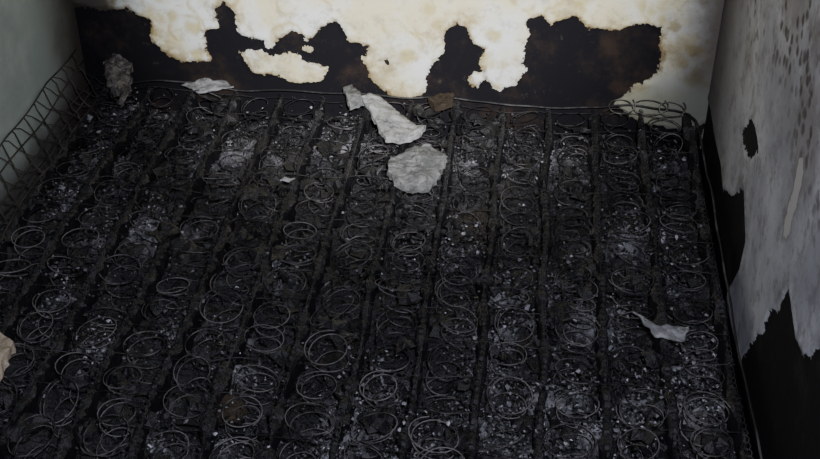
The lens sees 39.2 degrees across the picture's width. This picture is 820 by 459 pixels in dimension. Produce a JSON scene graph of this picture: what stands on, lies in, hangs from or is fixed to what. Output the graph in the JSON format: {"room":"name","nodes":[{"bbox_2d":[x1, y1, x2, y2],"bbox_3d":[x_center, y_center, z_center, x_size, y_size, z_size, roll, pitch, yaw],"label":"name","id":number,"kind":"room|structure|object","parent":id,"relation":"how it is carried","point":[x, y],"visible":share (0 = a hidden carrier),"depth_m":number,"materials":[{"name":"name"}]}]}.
{"room":"fire-damaged room","nodes":[
{"label":"fire-damaged room","id":0,"kind":"room"},
{"bbox_2d":[0,0,91,281],"bbox_3d":[-0.998,-0.128,0.810,0.001,2.400,3.650,4,35,5],"label":"wall","id":1,"kind":"structure","parent":0,"point":[37,37],"depth_m":2.54,"materials":[{"name":"paint"}]},
{"bbox_2d":[72,0,723,165],"bbox_3d":[-0.051,-1.121,2.228,1.515,2.400,0.005,4,35,5],"label":"wall","id":2,"kind":"structure","parent":0,"point":[547,53],"depth_m":2.72,"materials":[{"name":"paint"}]},
{"bbox_2d":[698,0,819,458],"bbox_3d":[0.503,-0.034,0.677,0.005,2.400,3.650,4,35,5],"label":"wall","id":3,"kind":"structure","parent":0,"point":[761,138],"depth_m":1.96,"materials":[{"name":"paint"}]},
{"label":"floor","id":4,"kind":"structure","parent":0,"visible":0},
{"bbox_2d":[0,49,762,458],"bbox_3d":[-0.175,0.283,1.974,1.482,0.304,1.997,4,35,5],"label":"mattress","id":5,"kind":"object","parent":4,"relation":"on","point":[171,269],"visible":0.96,"depth_m":2.19,"materials":[{"name":"metal"}]},
{"bbox_2d":[0,332,15,380],"bbox_3d":[-0.706,0.204,1.947,0.072,0.035,0.168,-12,37,-17],"label":"chunk","id":6,"kind":"object","parent":5,"relation":"on","point":[7,347],"visible":1,"depth_m":1.93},
{"bbox_2d":[103,53,132,106],"bbox_3d":[-0.703,-0.366,2.758,0.082,0.056,0.258,-4,35,-6],"label":"clump","id":7,"kind":"object","parent":5,"relation":"on","point":[118,70],"visible":0.95,"depth_m":2.74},
{"bbox_2d":[182,77,233,92],"bbox_3d":[-0.483,-0.345,2.745,0.119,0.014,0.055,-9,36,-12],"label":"flake","id":8,"kind":"object","parent":5,"relation":"on","point":[205,85],"visible":1,"depth_m":2.74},
{"bbox_2d":[217,393,247,425],"bbox_3d":[-0.300,0.298,1.915,0.062,0.027,0.076,-13,37,-18],"label":"chunk","id":9,"kind":"object","parent":5,"relation":"on","point":[227,397],"visible":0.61,"depth_m":1.91,"materials":[{"name":"plastic"}]},
{"bbox_2d":[280,176,295,181],"bbox_3d":[-0.256,-0.105,2.406,0.028,0.005,0.018,12,37,16],"label":"flake","id":10,"kind":"object","parent":5,"relation":"on","point":[286,179],"visible":1,"depth_m":2.40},
{"bbox_2d":[343,84,363,109],"bbox_3d":[-0.133,-0.314,2.695,0.041,0.022,0.097,-9,36,-13],"label":"chunk","id":11,"kind":"object","parent":5,"relation":"on","point":[352,94],"visible":1,"depth_m":2.68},
{"bbox_2d":[359,93,425,143],"bbox_3d":[-0.037,-0.258,2.615,0.102,0.028,0.227,-11,36,-15],"label":"chunk","id":12,"kind":"object","parent":5,"relation":"on","point":[393,126],"visible":1,"depth_m":2.58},
{"bbox_2d":[387,143,447,193],"bbox_3d":[0.015,-0.131,2.425,0.125,0.033,0.160,4,35,5],"label":"chunk","id":13,"kind":"object","parent":5,"relation":"on","point":[417,169],"visible":1,"depth_m":2.41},
{"bbox_2d":[428,92,454,111],"bbox_3d":[0.071,-0.294,2.668,0.061,0.022,0.076,4,35,5],"label":"chunk","id":14,"kind":"object","parent":5,"relation":"on","point":[440,101],"visible":1,"depth_m":2.66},
{"bbox_2d":[633,311,688,341],"bbox_3d":[0.433,0.174,2.011,0.102,0.020,0.055,13,37,17],"label":"flake","id":15,"kind":"object","parent":5,"relation":"on","point":[674,333],"visible":1,"depth_m":2.00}
]}

